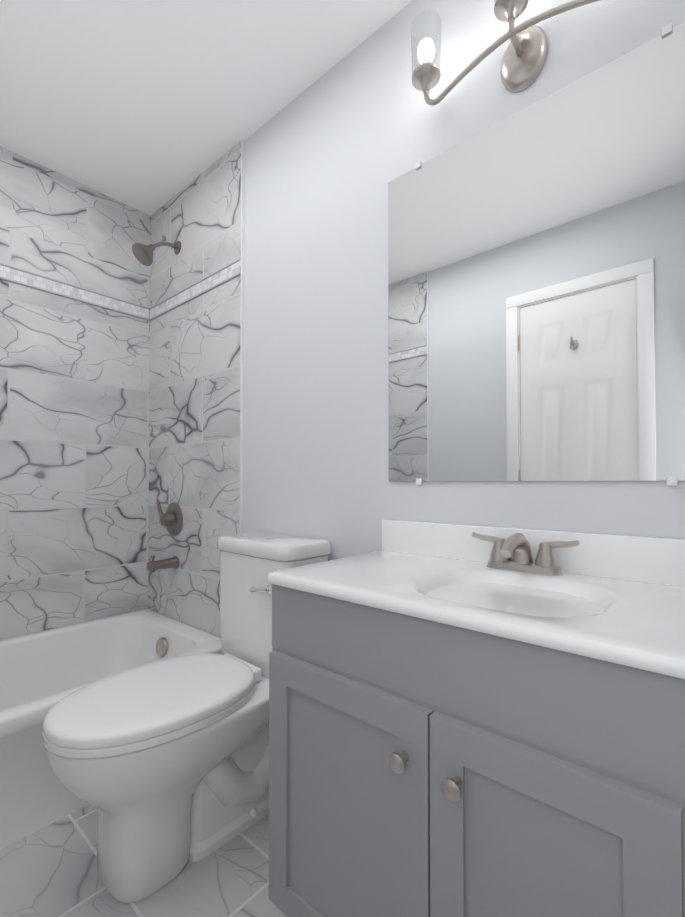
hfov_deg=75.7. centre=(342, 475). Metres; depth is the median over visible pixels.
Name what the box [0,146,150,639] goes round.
wall tile
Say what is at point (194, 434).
wall tile
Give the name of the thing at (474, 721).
bathroom vanity
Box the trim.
[240,139,243,533]
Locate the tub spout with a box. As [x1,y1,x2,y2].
[147,555,178,571]
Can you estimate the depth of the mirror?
1.03 m
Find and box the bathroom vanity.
[267,519,684,916]
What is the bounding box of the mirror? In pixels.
[388,22,684,485]
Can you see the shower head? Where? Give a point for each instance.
(143, 254)
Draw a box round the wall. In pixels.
[243,0,684,560]
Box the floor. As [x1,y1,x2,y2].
[0,805,286,916]
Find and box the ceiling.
[0,0,412,215]
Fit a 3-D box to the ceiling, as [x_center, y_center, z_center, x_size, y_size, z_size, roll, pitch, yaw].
[-0.530,-1.460,0.936,2.828,0.100,1.720,-1,-1,41]
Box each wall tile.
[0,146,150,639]
[148,140,240,637]
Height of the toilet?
0.834 m
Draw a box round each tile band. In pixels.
[0,262,148,319]
[149,258,240,320]
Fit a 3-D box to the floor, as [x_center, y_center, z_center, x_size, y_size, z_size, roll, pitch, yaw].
[-0.530,1.080,0.897,2.828,0.100,1.720,-1,-1,41]
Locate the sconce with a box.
[411,0,599,105]
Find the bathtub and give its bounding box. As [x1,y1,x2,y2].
[0,609,223,848]
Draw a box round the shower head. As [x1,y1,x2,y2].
[132,241,180,265]
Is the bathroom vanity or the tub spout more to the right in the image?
the bathroom vanity
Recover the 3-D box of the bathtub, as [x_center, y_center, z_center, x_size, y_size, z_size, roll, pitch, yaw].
[-1.218,0.859,1.497,0.779,0.360,1.492,-1,-1,41]
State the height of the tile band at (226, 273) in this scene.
0.068 m
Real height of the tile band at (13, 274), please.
0.068 m
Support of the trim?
attached to the wall
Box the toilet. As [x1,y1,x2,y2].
[43,532,330,902]
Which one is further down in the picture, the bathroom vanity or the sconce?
the bathroom vanity
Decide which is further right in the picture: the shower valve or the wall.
the wall
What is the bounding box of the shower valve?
[156,500,182,535]
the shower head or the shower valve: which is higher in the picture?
the shower head

